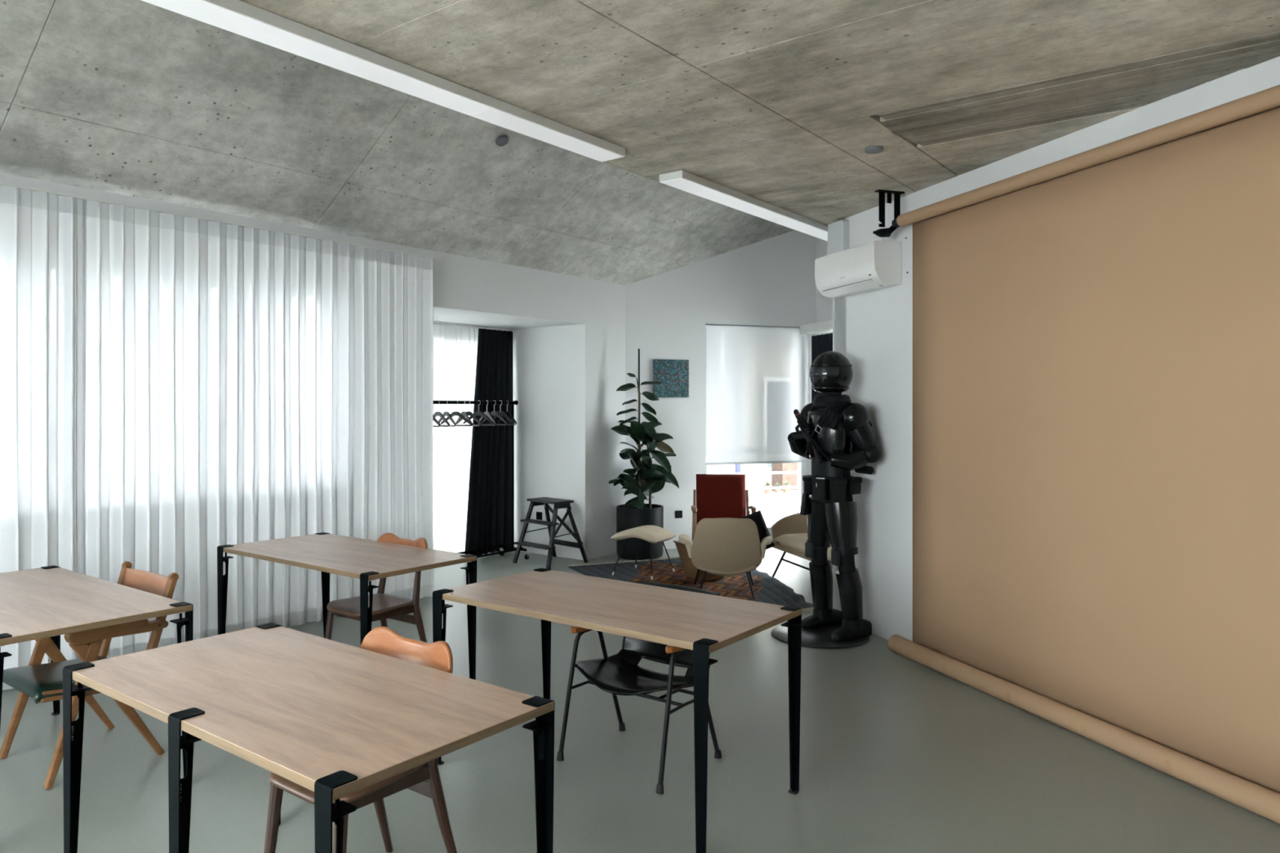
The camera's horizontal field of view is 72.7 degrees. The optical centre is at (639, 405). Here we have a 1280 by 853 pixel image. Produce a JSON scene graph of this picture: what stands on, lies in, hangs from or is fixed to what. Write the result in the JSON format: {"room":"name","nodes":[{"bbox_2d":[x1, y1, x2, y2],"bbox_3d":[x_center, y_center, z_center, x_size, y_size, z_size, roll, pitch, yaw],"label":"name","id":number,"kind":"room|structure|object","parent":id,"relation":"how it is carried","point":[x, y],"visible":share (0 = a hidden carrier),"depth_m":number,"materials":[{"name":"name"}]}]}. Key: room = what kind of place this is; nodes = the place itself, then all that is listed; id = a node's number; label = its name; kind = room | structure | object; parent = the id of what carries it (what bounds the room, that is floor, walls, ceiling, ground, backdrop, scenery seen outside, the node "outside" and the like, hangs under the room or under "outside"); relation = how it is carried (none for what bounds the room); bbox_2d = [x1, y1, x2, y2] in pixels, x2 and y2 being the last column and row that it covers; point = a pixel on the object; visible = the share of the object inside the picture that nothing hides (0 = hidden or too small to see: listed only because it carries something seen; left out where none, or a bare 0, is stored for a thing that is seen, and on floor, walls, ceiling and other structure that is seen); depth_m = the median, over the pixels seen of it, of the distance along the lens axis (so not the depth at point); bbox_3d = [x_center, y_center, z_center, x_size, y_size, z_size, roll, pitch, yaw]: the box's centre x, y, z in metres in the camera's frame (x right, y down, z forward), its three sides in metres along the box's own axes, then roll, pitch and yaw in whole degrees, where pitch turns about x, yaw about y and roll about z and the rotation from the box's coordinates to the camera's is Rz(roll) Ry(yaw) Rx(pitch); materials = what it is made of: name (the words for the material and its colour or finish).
{"room":"photo studio","nodes":[
{"label":"photo studio","id":0,"kind":"room"},
{"bbox_2d":[0,173,625,559],"bbox_3d":[-3.169,0.128,5.632,0.320,2.885,9.582,0,0,37],"label":"wall","id":1,"kind":"structure","parent":0,"point":[590,313],"depth_m":8.87,"materials":[{"name":"white paint"}]},
{"bbox_2d":[0,0,794,284],"bbox_3d":[-1.389,-2.195,5.767,2.960,2.158,12.260,0,0,37],"label":"ceiling","id":2,"kind":"structure","parent":0,"point":[140,99],"depth_m":5.65,"materials":[{"name":"concrete"}]},
{"bbox_2d":[0,181,439,259],"bbox_3d":[-3.046,-1.216,5.388,0.050,0.017,4.540,0,0,37],"label":"track","id":3,"kind":"object","parent":2,"relation":"attached to","point":[5,184],"visible":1,"depth_m":5.62,"materials":[{"name":"white metal"}]},
{"bbox_2d":[0,185,84,689],"bbox_3d":[-3.807,0.175,4.352,0.075,2.766,1.865,0,0,37],"label":"sheer curtain","id":4,"kind":"object","parent":3,"relation":"hanging from","point":[37,234],"visible":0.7,"depth_m":4.91,"materials":[{"name":"white fabric"}]},
{"bbox_2d":[74,197,434,659],"bbox_3d":[-2.512,0.175,6.073,0.082,2.766,2.674,0,0,37],"label":"sheer curtain","id":5,"kind":"object","parent":3,"relation":"hanging from","point":[243,384],"visible":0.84,"depth_m":5.85,"materials":[{"name":"white fabric"}]},
{"bbox_2d":[495,134,508,146],"bbox_3d":[-1.025,-1.969,6.470,0.091,0.069,0.100,0,0,31],"label":"ceiling sensor","id":6,"kind":"object","parent":2,"relation":"attached to","point":[503,140],"visible":1,"depth_m":6.45,"materials":[{"name":"grey plastic"}]},
{"bbox_2d":[433,311,561,556],"bbox_3d":[-1.851,0.320,8.576,1.120,2.700,2.530,0,0,37],"label":"wall","id":7,"kind":"structure","parent":0,"point":[536,347],"depth_m":9.21,"materials":[{"name":"white paint"}]},
{"bbox_2d":[433,320,515,330],"bbox_3d":[-1.972,-0.823,8.686,0.135,0.015,1.900,0,0,37],"label":"track","id":8,"kind":"object","parent":7,"relation":"attached to","point":[434,322],"visible":0.61,"depth_m":8.96,"materials":[{"name":"white metal"}]},
{"bbox_2d":[432,324,478,554],"bbox_3d":[-2.125,0.367,8.554,0.092,2.365,1.488,0,0,37],"label":"window","id":9,"kind":"structure","parent":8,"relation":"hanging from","point":[455,347],"depth_m":8.83,"materials":[{"name":"white glass"}]},
{"bbox_2d":[464,328,512,555],"bbox_3d":[-1.578,0.375,9.129,0.121,2.350,0.682,0,0,37],"label":"drape","id":10,"kind":"object","parent":8,"relation":"hanging from","point":[489,512],"visible":0.94,"depth_m":9.16,"materials":[{"name":"black fabric"}]},
{"bbox_2d":[536,511,542,519],"bbox_3d":[-1.067,1.165,9.212,0.082,0.082,0.011,0,0,37],"label":"wall socket","id":11,"kind":"object","parent":7,"relation":"attached to","point":[539,514],"visible":1,"depth_m":9.21,"materials":[{"name":"black plastic"}]},
{"bbox_2d":[0,546,1279,852],"bbox_3d":[1.213,1.670,3.564,11.648,0.200,11.553,0,0,37],"label":"floor","id":12,"kind":"structure","parent":0,"point":[899,753],"depth_m":3.69,"materials":[{"name":"concrete"}]},
{"bbox_2d":[0,560,178,789],"bbox_3d":[-2.487,1.170,3.919,0.574,0.809,0.578,0,0,37],"label":"armchair","id":13,"kind":"object","parent":12,"relation":"on","point":[43,682],"visible":0.55,"depth_m":3.84,"materials":[{"name":"brown wood"}]},
{"bbox_2d":[0,565,193,777],"bbox_3d":[-2.628,1.193,3.745,1.438,0.754,0.702,0,0,37],"label":"work table","id":14,"kind":"object","parent":12,"relation":"on","point":[53,602],"visible":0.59,"depth_m":3.59,"materials":[{"name":"brown wood"}]},
{"bbox_2d":[62,622,555,852],"bbox_3d":[-1.021,1.193,2.569,1.438,0.754,0.702,0,0,37],"label":"work table","id":15,"kind":"object","parent":12,"relation":"on","point":[335,720],"visible":1,"depth_m":2.42,"materials":[{"name":"brown wood"}]},
{"bbox_2d":[217,532,476,679],"bbox_3d":[-1.675,1.193,4.908,1.438,0.754,0.702,0,0,37],"label":"work table","id":16,"kind":"object","parent":12,"relation":"on","point":[365,560],"visible":0.74,"depth_m":4.77,"materials":[{"name":"brown wood"}]},
{"bbox_2d":[263,626,457,852],"bbox_3d":[-0.877,1.169,2.766,0.468,0.809,0.502,0,0,37],"label":"dining chair","id":17,"kind":"object","parent":12,"relation":"on","point":[424,779],"visible":0.39,"depth_m":2.77,"materials":[{"name":"brown wood"}]},
{"bbox_2d":[324,533,427,642],"bbox_3d":[-1.500,1.169,4.988,0.468,0.809,0.502,0,0,37],"label":"dining chair","id":18,"kind":"object","parent":12,"relation":"on","point":[384,606],"visible":0.52,"depth_m":4.99,"materials":[{"name":"brown wood"}]},
{"bbox_2d":[433,400,529,559],"bbox_3d":[-1.743,0.757,8.404,0.406,1.625,1.545,0,0,37],"label":"clothes rack","id":19,"kind":"object","parent":12,"relation":"on","point":[513,548],"visible":0.52,"depth_m":8.92,"materials":[{"name":"black metal"}]},
{"bbox_2d":[433,416,440,426],"bbox_3d":[-1.974,0.071,8.098,0.014,0.253,0.444,0,0,-42],"label":"clothes hanger","id":20,"kind":"object","parent":19,"relation":"hanging from","point":[435,420],"visible":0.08,"depth_m":7.97,"materials":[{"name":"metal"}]},
{"bbox_2d":[433,400,449,426],"bbox_3d":[-1.901,0.071,8.194,0.015,0.253,0.444,0,0,-40],"label":"clothes hanger","id":21,"kind":"object","parent":19,"relation":"hanging from","point":[437,413],"visible":0.85,"depth_m":8.14,"materials":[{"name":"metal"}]},
{"bbox_2d":[438,400,456,426],"bbox_3d":[-1.841,0.071,8.274,0.015,0.253,0.444,0,0,-34],"label":"clothes hanger","id":22,"kind":"object","parent":19,"relation":"hanging from","point":[445,413],"visible":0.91,"depth_m":8.23,"materials":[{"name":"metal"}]},
{"bbox_2d":[440,400,471,426],"bbox_3d":[-1.769,0.071,8.370,0.444,0.253,0.014,0,0,38],"label":"clothes hanger","id":23,"kind":"object","parent":19,"relation":"hanging from","point":[454,413],"visible":0.93,"depth_m":8.34,"materials":[{"name":"plastic"}]},
{"bbox_2d":[455,400,472,426],"bbox_3d":[-1.709,0.071,8.450,0.014,0.253,0.444,0,0,-31],"label":"clothes hanger","id":24,"kind":"object","parent":19,"relation":"hanging from","point":[464,413],"visible":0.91,"depth_m":8.43,"materials":[{"name":"plastic"}]},
{"bbox_2d":[457,400,481,426],"bbox_3d":[-1.673,0.071,8.498,0.014,0.253,0.444,0,0,-43],"label":"clothes hanger","id":25,"kind":"object","parent":19,"relation":"hanging from","point":[469,413],"visible":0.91,"depth_m":8.44,"materials":[{"name":"plastic"}]},
{"bbox_2d":[462,400,494,426],"bbox_3d":[-1.595,0.071,8.602,0.444,0.253,0.014,0,0,37],"label":"clothes hanger","id":26,"kind":"object","parent":19,"relation":"hanging from","point":[477,413],"visible":0.94,"depth_m":8.56,"materials":[{"name":"plastic"}]},
{"bbox_2d":[477,400,496,426],"bbox_3d":[-1.528,0.071,8.690,0.014,0.253,0.444,0,0,-33],"label":"clothes hanger","id":27,"kind":"object","parent":19,"relation":"hanging from","point":[486,413],"visible":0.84,"depth_m":8.64,"materials":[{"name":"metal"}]},
{"bbox_2d":[481,400,507,425],"bbox_3d":[-1.468,0.071,8.769,0.014,0.253,0.444,0,0,-44],"label":"clothes hanger","id":28,"kind":"object","parent":19,"relation":"hanging from","point":[492,413],"visible":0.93,"depth_m":8.73,"materials":[{"name":"plastic"}]},
{"bbox_2d":[486,400,514,425],"bbox_3d":[-1.417,0.071,8.837,0.444,0.253,0.015,0,0,44],"label":"clothes hanger","id":29,"kind":"object","parent":19,"relation":"hanging from","point":[501,413],"visible":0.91,"depth_m":8.79,"materials":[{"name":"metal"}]},
{"bbox_2d":[497,400,516,425],"bbox_3d":[-1.360,0.071,8.913,0.014,0.253,0.444,0,0,-32],"label":"clothes hanger","id":30,"kind":"object","parent":19,"relation":"hanging from","point":[508,413],"visible":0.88,"depth_m":8.88,"materials":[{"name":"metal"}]},
{"bbox_2d":[512,497,588,568],"bbox_3d":[-0.892,1.255,8.694,0.565,0.639,0.537,0,0,44],"label":"step stool","id":31,"kind":"object","parent":12,"relation":"on","point":[557,504],"visible":0.99,"depth_m":8.66,"materials":[{"name":"metal"}]},
{"bbox_2d":[432,568,801,852],"bbox_3d":[-0.129,1.193,3.676,1.438,0.754,0.702,0,0,37],"label":"work table","id":32,"kind":"object","parent":12,"relation":"on","point":[704,624],"visible":0.98,"depth_m":3.53,"materials":[{"name":"brown wood"}]},
{"bbox_2d":[556,581,721,794],"bbox_3d":[0.028,1.214,3.910,0.580,0.715,0.576,0,0,37],"label":"armchair","id":33,"kind":"object","parent":12,"relation":"on","point":[620,673],"visible":0.62,"depth_m":3.91,"materials":[{"name":"black metal"}]},
{"bbox_2d":[608,348,679,559],"bbox_3d":[0.076,0.487,9.017,0.654,2.165,0.752,0,0,37],"label":"rubber plant","id":34,"kind":"object","parent":12,"relation":"on","point":[634,513],"visible":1,"depth_m":8.93,"materials":[{"name":"green plant"}]},
{"bbox_2d":[567,556,813,613],"bbox_3d":[0.534,1.558,7.636,1.655,0.023,2.618,0,0,-22],"label":"rug","id":35,"kind":"object","parent":12,"relation":"on","point":[766,588],"visible":0.46,"depth_m":7.80,"materials":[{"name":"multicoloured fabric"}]},
{"bbox_2d":[610,524,675,579],"bbox_3d":[0.034,1.342,8.087,0.470,0.434,0.455,0,0,29],"label":"footstool","id":36,"kind":"object","parent":35,"relation":"on","point":[649,533],"visible":1,"depth_m":7.98,"materials":[{"name":"beige fabric"}]},
{"bbox_2d":[610,524,675,543],"bbox_3d":[0.034,1.187,8.087,0.470,0.123,0.400,0,0,29],"label":"cushion","id":37,"kind":"object","parent":36,"relation":"on","point":[649,533],"depth_m":7.96,"materials":[{"name":"beige fabric"}]},
{"bbox_2d":[673,539,724,581],"bbox_3d":[0.585,1.399,7.880,0.427,0.318,0.427,0,0,-24],"label":"side table","id":38,"kind":"object","parent":35,"relation":"on","point":[691,571],"visible":0.39,"depth_m":7.81,"materials":[{"name":"brown wood"}]},
{"bbox_2d":[691,474,756,539],"bbox_3d":[0.815,1.131,8.611,0.626,0.861,0.700,0,0,2],"label":"chair","id":39,"kind":"object","parent":35,"relation":"on","point":[715,495],"visible":0.45,"depth_m":8.80,"materials":[{"name":"red fabric"}]},
{"bbox_2d":[696,474,746,525],"bbox_3d":[0.823,0.974,8.845,0.500,0.547,0.232,0,0,2],"label":"cushion","id":40,"kind":"object","parent":39,"relation":"on","point":[717,495],"depth_m":8.80,"materials":[{"name":"red fabric"}]},
{"bbox_2d":[678,517,772,599],"bbox_3d":[0.712,1.225,7.259,0.786,0.660,0.658,0,0,3],"label":"lounge chair","id":41,"kind":"object","parent":35,"relation":"on","point":[721,546],"visible":0.98,"depth_m":7.00,"materials":[{"name":"beige fabric"}]},
{"bbox_2d":[741,510,774,549],"bbox_3d":[0.925,1.085,7.300,0.410,0.408,0.133,0,0,-12],"label":"cushion","id":42,"kind":"object","parent":41,"relation":"on","point":[757,517],"visible":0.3,"depth_m":7.29,"materials":[{"name":"black fabric"}]},
{"bbox_2d":[771,512,832,577],"bbox_3d":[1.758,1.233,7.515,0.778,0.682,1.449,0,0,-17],"label":"lounge chair","id":43,"kind":"object","parent":12,"relation":"on","point":[789,533],"visible":0.25,"depth_m":7.93,"materials":[{"name":"beige fabric"}]},
{"bbox_2d":[774,533,831,561],"bbox_3d":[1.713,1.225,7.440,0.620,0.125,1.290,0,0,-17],"label":"seat cushion","id":44,"kind":"object","parent":43,"relation":"on","point":[793,544],"depth_m":7.66,"materials":[{"name":"beige fabric"}]},
{"bbox_2d":[771,625,870,648],"bbox_3d":[1.229,1.565,5.947,0.660,0.011,0.660,0,0,37],"label":"display stand","id":45,"kind":"object","parent":12,"relation":"on","point":[820,637],"visible":0.55,"depth_m":5.82,"materials":[{"name":"black metal"}]},
{"bbox_2d":[787,351,880,641],"bbox_3d":[1.317,0.591,5.995,0.460,1.935,0.676,0,0,-19],"label":"statue","id":46,"kind":"object","parent":45,"relation":"on","point":[842,434],"visible":0.94,"depth_m":5.84,"materials":[{"name":"black plastic"}]},
{"bbox_2d":[793,408,822,463],"bbox_3d":[1.144,0.203,5.931,0.052,0.358,0.354,0,0,-20],"label":"staff","id":47,"kind":"object","parent":46,"relation":"attached to","point":[807,435],"visible":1,"depth_m":5.91,"materials":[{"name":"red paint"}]},
{"bbox_2d":[150,0,1279,241],"bbox_3d":[2.603,-2.291,1.958,8.000,1.867,10.980,0,0,37],"label":"ceiling","id":48,"kind":"structure","parent":0,"point":[780,104],"depth_m":3.52,"materials":[{"name":"concrete"}]},
{"bbox_2d":[141,0,625,161],"bbox_3d":[-1.682,-1.335,2.595,0.164,0.046,5.120,0,0,37],"label":"strip light","id":49,"kind":"object","parent":48,"relation":"attached to","point":[239,17],"visible":1,"depth_m":3.41,"materials":[{"name":"white paint"}]},
{"bbox_2d":[141,0,493,115],"bbox_3d":[-1.161,-1.313,3.286,0.156,0.004,1.507,0,0,37],"label":"diffuser","id":50,"kind":"object","parent":49,"relation":"attached to","point":[220,14],"depth_m":3.23,"materials":[{"name":"white plastic"}]},
{"bbox_2d":[470,108,623,161],"bbox_3d":[-0.425,-1.313,4.262,0.156,0.004,0.933,0,0,37],"label":"diffuser","id":51,"kind":"object","parent":49,"relation":"attached to","point":[508,118],"depth_m":4.20,"materials":[{"name":"white plastic"}]},
{"bbox_2d":[659,169,827,240],"bbox_3d":[0.921,-1.335,6.049,0.164,0.046,2.470,0,0,37],"label":"strip light","id":52,"kind":"object","parent":48,"relation":"attached to","point":[682,180],"visible":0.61,"depth_m":5.63,"materials":[{"name":"white paint"}]},
{"bbox_2d":[660,177,784,219],"bbox_3d":[0.561,-1.313,5.571,0.156,0.004,1.263,0,0,37],"label":"diffuser","id":53,"kind":"object","parent":52,"relation":"attached to","point":[695,186],"depth_m":5.49,"materials":[{"name":"white plastic"}]},
{"bbox_2d":[765,216,827,240],"bbox_3d":[1.302,-1.313,6.554,0.156,0.004,1.193,0,0,37],"label":"diffuser","id":54,"kind":"object","parent":52,"relation":"attached to","point":[801,224],"depth_m":6.37,"materials":[{"name":"white plastic"}]},
{"bbox_2d":[865,145,883,154],"bbox_3d":[1.238,-1.353,4.601,0.096,0.018,0.096,0,0,37],"label":"ceiling sensor","id":55,"kind":"object","parent":48,"relation":"attached to","point":[873,149],"visible":1,"depth_m":4.57,"materials":[{"name":"grey plastic"}]},
{"bbox_2d":[872,189,904,241],"bbox_3d":[1.576,-1.210,5.553,0.193,0.300,0.168,0,0,-19],"label":"bracket","id":56,"kind":"object","parent":48,"relation":"attached to","point":[886,232],"visible":0.98,"depth_m":5.53,"materials":[{"name":"black metal"}]},
{"bbox_2d":[887,84,1279,824],"bbox_3d":[2.093,0.179,4.199,0.108,2.780,2.885,0,0,-19],"label":"paper","id":57,"kind":"object","parent":56,"relation":"hanging from","point":[1096,331],"visible":1,"depth_m":3.98,"materials":[{"name":"beige paper"}]},
{"bbox_2d":[625,230,816,549],"bbox_3d":[0.894,-0.289,9.913,2.353,3.718,0.320,0,0,-20],"label":"wall","id":58,"kind":"structure","parent":0,"point":[771,282],"depth_m":9.64,"materials":[{"name":"white paint"}]},
{"bbox_2d":[653,359,688,397],"bbox_3d":[0.339,-0.298,9.527,0.416,0.413,0.026,0,0,-20],"label":"painting","id":59,"kind":"object","parent":58,"relation":"attached to","point":[673,375],"visible":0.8,"depth_m":9.52},
{"bbox_2d":[675,510,682,518],"bbox_3d":[0.427,1.195,9.569,0.082,0.082,0.011,0,0,-20],"label":"wall socket","id":60,"kind":"object","parent":58,"relation":"attached to","point":[678,514],"visible":1,"depth_m":9.56,"materials":[{"name":"black plastic"}]},
{"bbox_2d":[705,324,806,533],"bbox_3d":[1.315,0.282,10.047,1.353,2.395,0.071,0,0,-20],"label":"window","id":61,"kind":"structure","parent":58,"relation":"in","point":[802,466],"depth_m":10.24,"materials":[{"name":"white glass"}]},
{"bbox_2d":[705,325,804,465],"bbox_3d":[1.323,-0.118,9.973,1.290,1.566,0.079,0,0,-20],"label":"roller blind","id":62,"kind":"object","parent":61,"relation":"attached to","point":[755,376],"visible":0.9,"depth_m":9.95,"materials":[{"name":"white fabric"}]},
{"bbox_2d":[816,237,832,335],"bbox_3d":[2.761,-0.737,8.692,0.320,4.614,3.248,0,0,-20],"label":"wall","id":63,"kind":"structure","parent":0,"point":[824,304],"depth_m":10.03,"materials":[{"name":"white paint"}]},
{"bbox_2d":[800,320,832,334],"bbox_3d":[2.470,-0.880,8.670,0.241,0.100,3.010,0,0,-20],"label":"track","id":64,"kind":"object","parent":63,"relation":"attached to","point":[825,326],"visible":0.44,"depth_m":9.73,"materials":[{"name":"white metal"}]},
{"bbox_2d":[811,333,832,496],"bbox_3d":[2.079,0.370,9.746,0.064,2.340,0.604,0,0,-20],"label":"drape","id":65,"kind":"object","parent":64,"relation":"hanging from","point":[820,344],"visible":0.14,"depth_m":9.85,"materials":[{"name":"grey fabric"}]},
{"bbox_2d":[834,218,845,611],"bbox_3d":[2.330,0.095,6.711,1.848,2.950,0.160,0,0,-21],"label":"wall","id":66,"kind":"structure","parent":0,"point":[837,311],"depth_m":6.40,"materials":[{"name":"white paint"}]},
{"bbox_2d":[832,56,1279,641],"bbox_3d":[2.952,0.095,2.269,0.160,2.950,8.952,0,0,-19],"label":"wall","id":67,"kind":"structure","parent":0,"point":[878,332],"depth_m":5.71,"materials":[{"name":"white paint"}]},
{"bbox_2d":[827,219,848,254],"bbox_3d":[1.449,-1.204,6.361,0.052,0.278,0.215,0,0,-19],"label":"cable box","id":68,"kind":"object","parent":67,"relation":"attached to","point":[837,231],"visible":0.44,"depth_m":6.32,"materials":[{"name":"grey plastic"}]},
{"bbox_2d":[814,240,901,297],"bbox_3d":[1.486,-0.927,5.994,0.212,0.286,0.745,0,0,-19],"label":"air conditioner","id":69,"kind":"object","parent":67,"relation":"attached to","point":[873,265],"visible":1,"depth_m":5.80,"materials":[{"name":"white plastic"}]},
{"label":"outside","id":70,"kind":"structure","parent":0,"visible":0},
{"bbox_3d":[-1.968,5.770,14.005,100.000,0.200,100.000,0,0,37],"label":"ground","id":71,"kind":"structure","parent":70,"visible":0},
{"bbox_2d":[706,464,735,473],"bbox_3d":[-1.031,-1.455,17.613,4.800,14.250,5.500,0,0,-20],"label":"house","id":72,"kind":"structure","parent":71,"relation":"on","point":[718,468],"depth_m":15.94,"materials":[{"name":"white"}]},
{"bbox_2d":[735,464,741,472],"bbox_3d":[1.796,1.120,15.925,0.120,9.100,0.114,0,0,-20],"label":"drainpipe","id":73,"kind":"object","parent":72,"relation":"attached to","point":[738,467],"visible":0.16,"depth_m":15.88,"materials":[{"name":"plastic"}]},
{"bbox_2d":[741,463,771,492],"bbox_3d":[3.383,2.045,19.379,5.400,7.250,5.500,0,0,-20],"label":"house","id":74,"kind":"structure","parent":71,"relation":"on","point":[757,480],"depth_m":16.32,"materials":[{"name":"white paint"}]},
{"bbox_2d":[748,490,797,526],"bbox_3d":[2.807,3.540,14.303,2.350,4.260,0.540,0,0,-20],"label":"wall","id":75,"kind":"structure","parent":71,"relation":"on","point":[771,514],"depth_m":13.83,"materials":[{"name":"white paint"}]},
{"bbox_2d":[762,480,772,493],"bbox_3d":[2.052,1.300,13.999,0.152,0.221,0.151,0,0,18],"label":"flower pot","id":76,"kind":"object","parent":75,"relation":"on","point":[766,491],"visible":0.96,"depth_m":13.96,"materials":[{"name":"ceramic"}]},
{"bbox_2d":[774,483,780,493],"bbox_3d":[2.220,1.321,14.058,0.126,0.177,0.124,0,0,-20],"label":"flower pot","id":77,"kind":"object","parent":75,"relation":"on","point":[776,491],"visible":0.56,"depth_m":14.03,"materials":[{"name":"ceramic"}]},
{"bbox_2d":[782,480,791,493],"bbox_3d":[2.371,1.304,14.114,0.143,0.213,0.144,0,0,39],"label":"flower pot","id":78,"kind":"object","parent":75,"relation":"on","point":[784,491],"visible":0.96,"depth_m":14.07,"materials":[{"name":"ceramic"}]},
{"bbox_2d":[771,462,797,491],"bbox_3d":[2.795,3.220,15.651,0.850,4.900,0.480,0,0,-20],"label":"brick pier","id":79,"kind":"structure","parent":71,"relation":"on","point":[793,477],"depth_m":15.41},
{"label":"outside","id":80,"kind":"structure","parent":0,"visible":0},
{"bbox_3d":[1.339,1.710,10.806,3.400,0.220,1.010,0,0,-20],"label":"floor","id":81,"kind":"structure","parent":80,"visible":0},
{"bbox_2d":[706,465,797,506],"bbox_3d":[1.235,1.115,11.092,3.200,0.970,0.057,0,0,-20],"label":"balcony railing","id":82,"kind":"object","parent":81,"relation":"on","point":[711,467],"visible":0.02,"depth_m":11.22,"materials":[{"name":"white metal"}]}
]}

